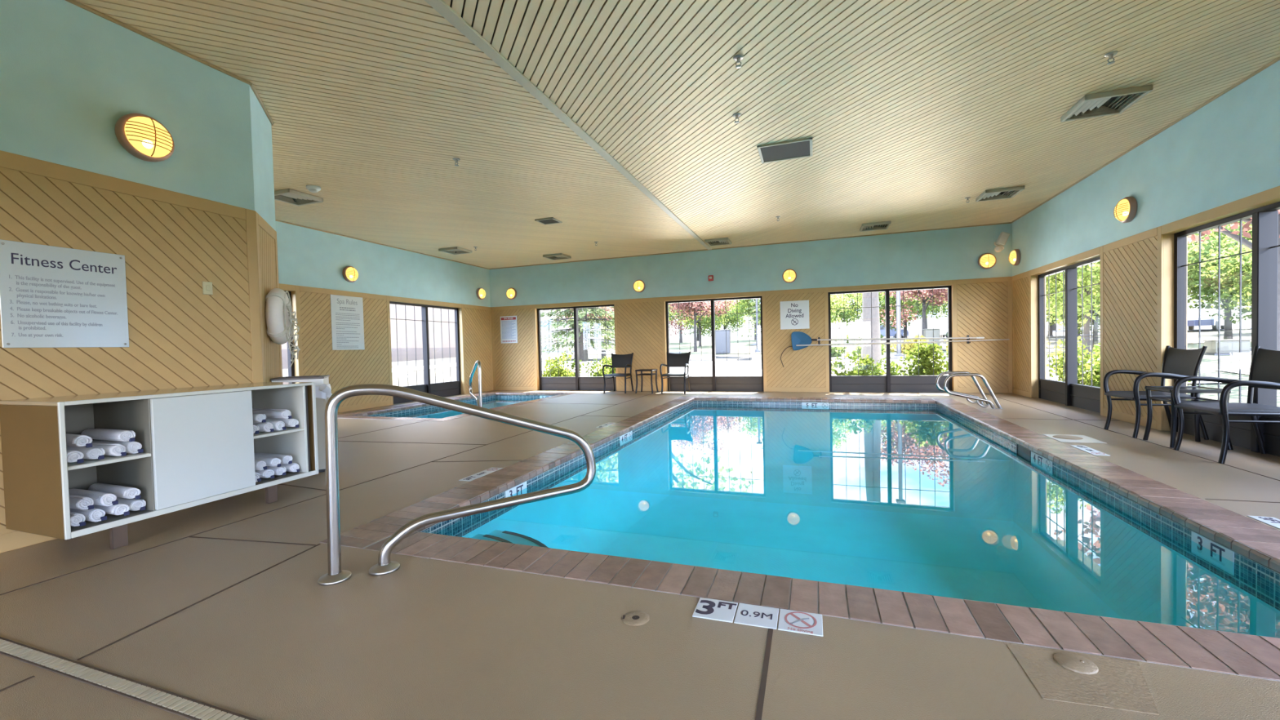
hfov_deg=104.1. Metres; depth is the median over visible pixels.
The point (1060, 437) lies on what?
skimmer cover
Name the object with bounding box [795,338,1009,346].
pole
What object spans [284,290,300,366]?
rope
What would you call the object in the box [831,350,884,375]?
shrub
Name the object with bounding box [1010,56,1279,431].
wall
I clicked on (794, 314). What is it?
wall sign
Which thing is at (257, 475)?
rolled towel
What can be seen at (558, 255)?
ceiling vent
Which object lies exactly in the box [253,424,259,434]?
rolled towel
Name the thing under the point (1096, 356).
shrub
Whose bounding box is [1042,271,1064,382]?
window pane
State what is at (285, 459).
rolled towel
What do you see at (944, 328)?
parked car
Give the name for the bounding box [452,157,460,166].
sprinkler head
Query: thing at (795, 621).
depth marker
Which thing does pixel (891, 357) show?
kerb
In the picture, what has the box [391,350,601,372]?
sidewalk
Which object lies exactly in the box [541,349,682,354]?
parking lot
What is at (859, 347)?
shrub
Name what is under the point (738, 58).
sprinkler head
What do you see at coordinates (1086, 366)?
shrub
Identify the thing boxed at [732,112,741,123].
sprinkler head
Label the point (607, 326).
tree
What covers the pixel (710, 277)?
fire alarm
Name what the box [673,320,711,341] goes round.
spruce tree
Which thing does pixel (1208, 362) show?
ground
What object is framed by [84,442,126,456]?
rolled towel
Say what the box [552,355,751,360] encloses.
kerb
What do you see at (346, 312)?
wall sign
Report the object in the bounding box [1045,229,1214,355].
tree
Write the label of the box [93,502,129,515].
rolled towel
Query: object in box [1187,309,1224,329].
parked car
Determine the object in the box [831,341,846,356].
shrub
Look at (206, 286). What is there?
wall plate
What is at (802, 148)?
ceiling vent
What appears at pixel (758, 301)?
tree
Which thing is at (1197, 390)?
side table
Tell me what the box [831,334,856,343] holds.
shrub
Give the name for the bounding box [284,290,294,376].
window
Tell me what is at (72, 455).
rolled towel
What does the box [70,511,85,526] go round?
rolled towel
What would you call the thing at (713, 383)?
window
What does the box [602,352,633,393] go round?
patio chair
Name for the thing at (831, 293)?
window pane
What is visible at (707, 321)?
tree
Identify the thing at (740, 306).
tree
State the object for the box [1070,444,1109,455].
depth marker
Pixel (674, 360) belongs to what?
patio chair
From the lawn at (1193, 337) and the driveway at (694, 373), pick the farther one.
the lawn at (1193, 337)
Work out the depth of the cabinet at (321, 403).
4.60 m
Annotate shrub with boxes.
[542,352,585,377]
[583,356,611,377]
[597,356,615,374]
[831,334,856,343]
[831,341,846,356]
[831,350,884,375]
[852,340,885,355]
[855,334,884,342]
[866,357,911,375]
[889,334,928,355]
[895,339,948,375]
[1046,336,1100,386]
[1088,349,1191,382]
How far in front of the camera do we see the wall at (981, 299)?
11.29 m
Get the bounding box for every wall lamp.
[114,112,174,162]
[342,266,358,282]
[476,288,485,299]
[506,288,516,299]
[633,280,645,292]
[782,268,796,283]
[977,253,996,269]
[1008,248,1020,265]
[1113,196,1137,222]
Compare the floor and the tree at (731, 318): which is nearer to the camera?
the floor
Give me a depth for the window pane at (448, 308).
12.19 m
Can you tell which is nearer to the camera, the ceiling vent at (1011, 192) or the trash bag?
the trash bag
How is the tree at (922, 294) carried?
on the lawn at (1193, 337)
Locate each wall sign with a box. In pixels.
[0,239,128,347]
[330,294,364,350]
[500,315,517,343]
[780,300,809,329]
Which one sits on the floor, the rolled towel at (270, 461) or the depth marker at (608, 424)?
the depth marker at (608, 424)
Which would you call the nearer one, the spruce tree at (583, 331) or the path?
the path
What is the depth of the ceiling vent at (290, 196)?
7.07 m
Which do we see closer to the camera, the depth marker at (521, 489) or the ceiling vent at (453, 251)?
the depth marker at (521, 489)
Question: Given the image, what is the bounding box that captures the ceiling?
[75,0,1279,268]
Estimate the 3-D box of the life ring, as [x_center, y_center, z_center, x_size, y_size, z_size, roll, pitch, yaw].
[-3.308,-0.399,4.575,0.145,0.511,0.511,-2,2,-26]
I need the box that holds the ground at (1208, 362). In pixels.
[391,328,1279,406]
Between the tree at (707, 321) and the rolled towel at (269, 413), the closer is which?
the rolled towel at (269, 413)
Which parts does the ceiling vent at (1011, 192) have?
louvre blade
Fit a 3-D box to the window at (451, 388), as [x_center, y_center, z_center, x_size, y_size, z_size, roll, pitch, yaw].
[-4.996,-0.185,11.658,0.135,2.200,2.280,-1,1,19]
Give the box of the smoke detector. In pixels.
[306,184,320,192]
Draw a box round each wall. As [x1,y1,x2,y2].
[0,0,262,553]
[248,83,282,382]
[275,219,493,413]
[489,222,1012,393]
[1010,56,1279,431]
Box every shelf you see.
[67,452,151,470]
[253,426,304,439]
[1164,398,1209,400]
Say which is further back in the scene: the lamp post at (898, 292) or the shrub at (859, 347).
the shrub at (859, 347)
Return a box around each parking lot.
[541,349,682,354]
[750,323,1251,345]
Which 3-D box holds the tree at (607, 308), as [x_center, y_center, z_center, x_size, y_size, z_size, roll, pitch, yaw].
[-5.074,-4.599,49.339,7.100,7.654,6.714,-3,2,-42]
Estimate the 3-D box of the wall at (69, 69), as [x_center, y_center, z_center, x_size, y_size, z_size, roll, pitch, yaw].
[-4.466,-0.536,0.858,0.240,3.408,7.110,-1,1,19]
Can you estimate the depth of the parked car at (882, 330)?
47.53 m
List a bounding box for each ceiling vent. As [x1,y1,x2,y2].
[274,188,323,205]
[438,246,471,254]
[534,217,562,225]
[542,253,571,260]
[704,237,731,246]
[756,137,813,163]
[859,221,890,231]
[975,185,1024,201]
[1060,84,1152,122]
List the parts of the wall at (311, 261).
siding panel, cove trim, siding panel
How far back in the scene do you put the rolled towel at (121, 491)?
2.99 m
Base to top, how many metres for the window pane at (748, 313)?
1.803 m
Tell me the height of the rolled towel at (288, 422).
0.073 m
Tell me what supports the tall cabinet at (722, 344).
on the ground at (1208, 362)
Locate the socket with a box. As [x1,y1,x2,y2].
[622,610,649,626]
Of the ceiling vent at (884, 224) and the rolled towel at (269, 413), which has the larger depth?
the ceiling vent at (884, 224)
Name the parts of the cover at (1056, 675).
round lid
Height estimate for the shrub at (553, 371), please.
1.266 m
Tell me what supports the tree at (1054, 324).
on the ground at (1208, 362)
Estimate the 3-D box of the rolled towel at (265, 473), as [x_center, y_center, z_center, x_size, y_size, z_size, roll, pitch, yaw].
[-2.943,0.851,3.777,0.410,0.073,0.083,-1,2,21]
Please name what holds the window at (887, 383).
in the wall at (981, 299)
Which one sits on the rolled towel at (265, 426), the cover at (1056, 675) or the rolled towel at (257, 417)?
the rolled towel at (257, 417)
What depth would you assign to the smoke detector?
6.69 m
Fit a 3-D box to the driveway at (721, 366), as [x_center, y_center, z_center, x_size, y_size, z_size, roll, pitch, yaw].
[4.913,0.211,23.169,26.683,0.392,7.975,-1,2,24]
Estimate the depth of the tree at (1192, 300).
32.52 m
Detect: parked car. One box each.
[831,326,852,338]
[857,324,910,337]
[934,323,947,337]
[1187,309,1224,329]
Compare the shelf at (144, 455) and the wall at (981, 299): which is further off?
the wall at (981, 299)
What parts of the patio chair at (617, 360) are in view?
leg, armrest, post, leg, seat, backrest, leg, armrest, leg, post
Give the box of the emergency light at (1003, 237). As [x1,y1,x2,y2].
[993,231,1009,252]
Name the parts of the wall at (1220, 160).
siding panel, siding panel, cove trim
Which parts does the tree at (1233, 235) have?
crown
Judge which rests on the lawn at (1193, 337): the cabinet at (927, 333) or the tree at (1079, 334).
the tree at (1079, 334)
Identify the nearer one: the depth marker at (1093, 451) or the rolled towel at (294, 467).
the rolled towel at (294, 467)
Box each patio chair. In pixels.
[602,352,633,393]
[659,351,690,394]
[1102,345,1208,439]
[1172,346,1279,463]
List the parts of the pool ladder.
ladder rail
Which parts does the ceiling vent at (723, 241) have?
louvre blade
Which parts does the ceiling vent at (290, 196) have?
louvre blade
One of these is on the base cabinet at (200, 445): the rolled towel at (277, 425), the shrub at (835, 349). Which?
the rolled towel at (277, 425)
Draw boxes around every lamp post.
[755,298,759,351]
[893,290,903,355]
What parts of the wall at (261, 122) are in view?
cove trim, siding panel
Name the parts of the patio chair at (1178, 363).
leg, armrest, leg, seat, armrest, post, leg, backrest, post, leg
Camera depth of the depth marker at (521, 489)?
4.25 m
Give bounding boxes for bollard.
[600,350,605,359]
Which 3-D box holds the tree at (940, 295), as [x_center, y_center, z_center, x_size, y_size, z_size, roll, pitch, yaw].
[34.264,-6.990,60.229,8.021,8.310,8.344,-3,2,-39]
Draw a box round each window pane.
[390,304,422,386]
[428,307,451,382]
[542,308,569,377]
[577,306,607,377]
[668,302,711,376]
[720,302,760,376]
[830,292,885,375]
[889,288,947,375]
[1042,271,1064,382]
[1073,262,1100,386]
[1181,219,1252,403]
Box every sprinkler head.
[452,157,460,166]
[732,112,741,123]
[733,54,743,68]
[1103,50,1118,64]
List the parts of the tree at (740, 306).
crown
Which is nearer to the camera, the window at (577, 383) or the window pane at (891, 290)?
the window pane at (891, 290)
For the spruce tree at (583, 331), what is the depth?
30.30 m
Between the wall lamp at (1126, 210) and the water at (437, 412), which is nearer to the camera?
the wall lamp at (1126, 210)
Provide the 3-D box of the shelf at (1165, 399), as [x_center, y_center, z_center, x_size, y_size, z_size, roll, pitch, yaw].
[5.338,0.396,4.884,0.344,0.008,0.344,-1,1,19]
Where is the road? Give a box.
[282,348,594,377]
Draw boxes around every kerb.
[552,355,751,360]
[835,346,1251,359]
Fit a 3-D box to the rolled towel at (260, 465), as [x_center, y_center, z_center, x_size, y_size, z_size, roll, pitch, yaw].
[-2.966,0.778,3.727,0.410,0.076,0.070,-1,1,18]
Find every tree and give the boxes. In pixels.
[540,306,671,361]
[555,306,613,350]
[587,306,614,342]
[668,299,739,351]
[668,300,735,346]
[668,302,703,342]
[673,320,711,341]
[718,302,746,333]
[725,298,760,340]
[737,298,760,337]
[830,293,848,327]
[830,293,851,327]
[831,293,859,326]
[831,293,862,330]
[853,288,947,337]
[856,295,936,337]
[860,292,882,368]
[879,288,947,335]
[902,295,947,328]
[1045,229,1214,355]
[1045,267,1100,350]
[1045,269,1084,336]
[1052,317,1055,330]
[1053,272,1100,340]
[1187,209,1279,351]
[1187,221,1252,339]
[1187,232,1249,309]
[1197,226,1252,311]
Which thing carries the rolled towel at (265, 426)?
on the base cabinet at (200, 445)
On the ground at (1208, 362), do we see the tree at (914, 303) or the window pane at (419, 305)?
the tree at (914, 303)
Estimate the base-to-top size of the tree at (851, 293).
9.066 m
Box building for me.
[281,303,542,368]
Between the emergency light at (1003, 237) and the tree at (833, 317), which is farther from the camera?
the tree at (833, 317)
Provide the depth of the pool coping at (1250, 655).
2.38 m
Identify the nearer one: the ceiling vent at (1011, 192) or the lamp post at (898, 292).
the ceiling vent at (1011, 192)
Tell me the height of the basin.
0.479 m
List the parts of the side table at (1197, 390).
leg, leg, apron rail, leg, leg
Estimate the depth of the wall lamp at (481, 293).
13.27 m
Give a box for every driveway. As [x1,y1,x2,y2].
[542,355,1099,373]
[679,369,1217,383]
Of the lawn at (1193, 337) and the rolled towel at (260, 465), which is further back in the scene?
the lawn at (1193, 337)
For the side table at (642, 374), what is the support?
on the floor
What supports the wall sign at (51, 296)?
attached to the wall at (69, 69)
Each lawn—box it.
[391,356,559,386]
[730,331,1251,353]
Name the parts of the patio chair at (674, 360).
leg, armrest, post, leg, seat, backrest, leg, armrest, leg, post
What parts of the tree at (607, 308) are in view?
crown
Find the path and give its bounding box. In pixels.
[1209,368,1249,374]
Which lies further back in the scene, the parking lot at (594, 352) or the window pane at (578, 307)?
the parking lot at (594, 352)
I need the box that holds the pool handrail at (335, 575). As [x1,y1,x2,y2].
[317,383,595,586]
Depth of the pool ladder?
7.90 m
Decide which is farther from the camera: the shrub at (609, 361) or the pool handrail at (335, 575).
the shrub at (609, 361)
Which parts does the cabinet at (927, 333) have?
cabinet door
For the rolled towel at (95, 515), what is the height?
0.076 m
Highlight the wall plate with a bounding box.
[201,280,213,294]
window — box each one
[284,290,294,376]
[389,301,461,404]
[537,304,616,390]
[665,296,764,391]
[827,285,951,392]
[1038,256,1100,413]
[1173,201,1279,456]
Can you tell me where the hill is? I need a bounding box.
[540,284,1251,344]
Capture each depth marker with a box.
[458,466,502,481]
[505,481,527,497]
[595,422,614,427]
[619,431,632,446]
[692,597,822,636]
[801,402,829,405]
[1031,451,1052,475]
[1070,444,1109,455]
[1191,530,1234,575]
[1247,515,1279,528]
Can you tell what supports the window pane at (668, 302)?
attached to the window at (713, 383)
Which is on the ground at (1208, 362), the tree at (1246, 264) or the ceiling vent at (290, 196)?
the tree at (1246, 264)
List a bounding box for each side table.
[635,368,658,393]
[1142,386,1233,449]
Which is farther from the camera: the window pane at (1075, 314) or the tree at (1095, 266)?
the tree at (1095, 266)
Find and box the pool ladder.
[935,371,1003,408]
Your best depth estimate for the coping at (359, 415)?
9.95 m
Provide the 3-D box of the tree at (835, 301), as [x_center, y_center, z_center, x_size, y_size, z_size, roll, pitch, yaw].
[13.406,-4.111,40.171,6.827,6.799,6.563,-1,2,32]
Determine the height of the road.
1.099 m
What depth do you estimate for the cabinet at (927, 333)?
29.25 m
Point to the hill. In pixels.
(915, 328)
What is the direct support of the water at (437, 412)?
in the basin
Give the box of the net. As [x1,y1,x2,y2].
[791,331,984,350]
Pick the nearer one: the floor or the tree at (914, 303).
the floor
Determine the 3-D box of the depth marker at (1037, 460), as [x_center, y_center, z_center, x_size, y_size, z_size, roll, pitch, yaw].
[3.904,0.988,4.858,0.007,0.150,0.480,-1,1,19]
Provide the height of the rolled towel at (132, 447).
0.076 m
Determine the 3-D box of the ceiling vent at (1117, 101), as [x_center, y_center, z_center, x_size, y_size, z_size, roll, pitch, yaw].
[4.507,-2.483,4.851,0.500,0.052,0.500,-1,1,19]
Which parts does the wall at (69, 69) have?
siding panel, cove trim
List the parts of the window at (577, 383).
kick panel, kick panel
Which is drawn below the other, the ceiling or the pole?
the pole
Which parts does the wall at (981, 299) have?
siding panel, siding panel, cove trim, siding panel, siding panel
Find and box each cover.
[1006,644,1159,715]
[1042,434,1106,443]
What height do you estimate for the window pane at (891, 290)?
1.803 m
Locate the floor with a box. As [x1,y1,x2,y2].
[0,390,1279,719]
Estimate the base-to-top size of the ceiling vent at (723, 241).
0.052 m
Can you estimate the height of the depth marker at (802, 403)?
0.150 m
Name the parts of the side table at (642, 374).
leg, leg, apron rail, leg, leg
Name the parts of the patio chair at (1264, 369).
leg, armrest, leg, seat, armrest, post, seat frame, leg, backrest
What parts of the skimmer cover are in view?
round lid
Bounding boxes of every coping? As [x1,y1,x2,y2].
[319,395,1279,681]
[337,391,577,421]
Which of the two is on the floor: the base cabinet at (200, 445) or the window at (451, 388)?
the base cabinet at (200, 445)
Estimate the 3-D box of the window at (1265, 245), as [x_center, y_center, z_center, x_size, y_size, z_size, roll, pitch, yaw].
[5.601,-0.267,4.478,0.135,2.200,2.300,-1,1,19]
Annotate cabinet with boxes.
[0,382,318,549]
[270,374,329,472]
[715,329,732,354]
[922,328,940,349]
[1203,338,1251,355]
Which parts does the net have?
net frame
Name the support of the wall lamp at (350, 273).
attached to the wall at (311, 261)
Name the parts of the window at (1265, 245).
kick panel, kick panel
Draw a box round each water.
[386,397,538,418]
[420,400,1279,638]
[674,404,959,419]
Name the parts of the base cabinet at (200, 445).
panel, cabinet leg, panel, panel, sliding door, cabinet leg, panel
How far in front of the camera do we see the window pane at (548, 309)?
13.31 m
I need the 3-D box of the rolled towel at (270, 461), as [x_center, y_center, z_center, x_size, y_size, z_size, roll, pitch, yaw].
[-2.922,0.773,3.812,0.410,0.073,0.083,-1,1,19]
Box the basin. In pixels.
[368,395,539,416]
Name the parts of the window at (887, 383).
kick panel, kick panel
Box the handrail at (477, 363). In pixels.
[469,360,482,407]
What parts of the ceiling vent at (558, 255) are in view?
louvre blade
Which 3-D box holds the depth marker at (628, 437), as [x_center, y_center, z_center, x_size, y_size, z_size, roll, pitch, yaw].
[-0.185,1.042,6.712,0.007,0.150,0.460,-1,1,19]
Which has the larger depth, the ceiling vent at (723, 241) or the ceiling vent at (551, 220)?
the ceiling vent at (723, 241)
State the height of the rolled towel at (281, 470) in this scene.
0.068 m
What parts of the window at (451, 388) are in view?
kick panel, kick panel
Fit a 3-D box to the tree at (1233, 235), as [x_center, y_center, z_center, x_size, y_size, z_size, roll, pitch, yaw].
[15.169,-4.061,12.421,8.595,9.266,8.128,0,2,35]
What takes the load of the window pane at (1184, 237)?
attached to the window at (1265, 245)
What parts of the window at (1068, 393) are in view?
kick panel, kick panel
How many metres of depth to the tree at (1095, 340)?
24.18 m
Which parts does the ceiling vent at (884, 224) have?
louvre blade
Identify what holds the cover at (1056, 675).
on the floor
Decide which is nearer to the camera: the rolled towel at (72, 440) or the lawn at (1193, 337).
the rolled towel at (72, 440)
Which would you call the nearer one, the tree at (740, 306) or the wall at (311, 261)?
the wall at (311, 261)
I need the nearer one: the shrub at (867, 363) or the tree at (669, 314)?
the shrub at (867, 363)
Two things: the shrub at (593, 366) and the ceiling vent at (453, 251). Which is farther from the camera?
the shrub at (593, 366)
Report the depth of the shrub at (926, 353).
11.18 m
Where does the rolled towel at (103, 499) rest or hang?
on the rolled towel at (120, 508)
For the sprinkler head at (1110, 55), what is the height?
0.076 m
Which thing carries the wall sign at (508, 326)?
attached to the wall at (981, 299)
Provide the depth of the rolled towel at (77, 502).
2.78 m
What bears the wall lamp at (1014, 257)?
attached to the wall at (1220, 160)
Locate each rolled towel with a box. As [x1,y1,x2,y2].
[66,433,92,447]
[66,445,105,459]
[66,449,84,463]
[68,488,118,506]
[69,494,93,510]
[70,507,106,522]
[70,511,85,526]
[80,428,135,441]
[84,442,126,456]
[88,483,141,499]
[91,439,143,453]
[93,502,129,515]
[115,497,146,511]
[252,408,291,418]
[252,413,266,422]
[253,422,273,431]
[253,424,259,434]
[254,453,292,463]
[254,456,280,466]
[254,460,266,471]
[254,469,274,478]
[255,472,261,482]
[265,417,298,427]
[266,420,285,431]
[266,466,286,475]
[280,462,299,471]
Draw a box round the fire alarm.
[708,275,713,280]
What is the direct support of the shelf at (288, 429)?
attached to the base cabinet at (200, 445)
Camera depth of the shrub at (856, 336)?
42.98 m
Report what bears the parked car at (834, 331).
on the parking lot at (1246, 326)
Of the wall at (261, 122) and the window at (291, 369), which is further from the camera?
the window at (291, 369)
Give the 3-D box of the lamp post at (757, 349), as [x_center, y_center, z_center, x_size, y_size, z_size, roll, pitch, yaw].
[8.693,-3.319,37.124,0.400,5.620,0.400,-1,1,19]
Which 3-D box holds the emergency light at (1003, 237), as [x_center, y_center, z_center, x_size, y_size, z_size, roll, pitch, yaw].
[7.094,-2.312,9.789,0.264,0.396,0.126,-1,1,19]
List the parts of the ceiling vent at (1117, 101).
louvre blade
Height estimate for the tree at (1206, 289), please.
7.931 m
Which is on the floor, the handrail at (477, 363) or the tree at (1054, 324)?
the handrail at (477, 363)
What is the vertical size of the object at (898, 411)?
0.001 m
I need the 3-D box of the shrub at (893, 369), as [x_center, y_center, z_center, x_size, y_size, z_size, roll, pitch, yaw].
[6.322,0.391,12.739,1.033,0.936,0.873,0,2,38]
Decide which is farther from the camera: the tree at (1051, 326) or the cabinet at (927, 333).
the tree at (1051, 326)
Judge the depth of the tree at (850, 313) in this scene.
60.94 m
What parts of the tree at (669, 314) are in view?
crown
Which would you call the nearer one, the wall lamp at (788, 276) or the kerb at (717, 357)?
the wall lamp at (788, 276)
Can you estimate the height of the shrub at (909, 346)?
1.223 m
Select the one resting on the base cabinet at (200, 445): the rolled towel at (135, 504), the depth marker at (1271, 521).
the rolled towel at (135, 504)
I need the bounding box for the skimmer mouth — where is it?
[1016,444,1031,465]
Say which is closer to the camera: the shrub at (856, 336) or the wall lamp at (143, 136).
the wall lamp at (143, 136)
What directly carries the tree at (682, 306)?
on the ground at (1208, 362)
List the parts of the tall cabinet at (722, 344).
cabinet door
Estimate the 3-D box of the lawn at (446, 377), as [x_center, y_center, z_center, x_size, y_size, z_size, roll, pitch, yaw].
[-8.217,0.637,17.727,9.767,0.675,40.000,-1,1,19]
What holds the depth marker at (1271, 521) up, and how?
on the floor
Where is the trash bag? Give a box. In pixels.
[315,383,332,400]
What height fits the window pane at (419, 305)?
1.803 m
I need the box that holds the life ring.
[265,288,291,344]
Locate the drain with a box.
[0,636,257,719]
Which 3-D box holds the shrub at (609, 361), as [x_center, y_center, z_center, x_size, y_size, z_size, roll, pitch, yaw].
[-0.681,0.408,14.074,1.090,1.189,1.128,-1,1,-1]
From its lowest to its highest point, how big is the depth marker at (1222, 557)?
0.150 m
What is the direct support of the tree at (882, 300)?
on the ground at (1208, 362)
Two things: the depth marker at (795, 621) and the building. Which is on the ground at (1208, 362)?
the building
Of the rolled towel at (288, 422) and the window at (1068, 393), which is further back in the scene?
the window at (1068, 393)
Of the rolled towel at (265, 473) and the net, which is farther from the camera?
the net
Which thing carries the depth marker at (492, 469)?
on the floor
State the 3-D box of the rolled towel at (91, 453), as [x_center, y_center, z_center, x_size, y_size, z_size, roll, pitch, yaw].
[-3.256,0.533,2.883,0.410,0.068,0.081,-1,1,19]
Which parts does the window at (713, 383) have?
kick panel, kick panel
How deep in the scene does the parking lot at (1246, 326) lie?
40.44 m
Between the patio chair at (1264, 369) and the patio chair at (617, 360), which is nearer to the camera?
the patio chair at (1264, 369)
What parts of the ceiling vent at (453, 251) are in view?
louvre blade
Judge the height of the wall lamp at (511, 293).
0.310 m
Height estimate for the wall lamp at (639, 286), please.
0.310 m
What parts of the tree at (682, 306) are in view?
crown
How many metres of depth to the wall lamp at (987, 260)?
9.85 m
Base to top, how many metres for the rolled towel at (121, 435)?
0.068 m
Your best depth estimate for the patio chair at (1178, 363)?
5.35 m

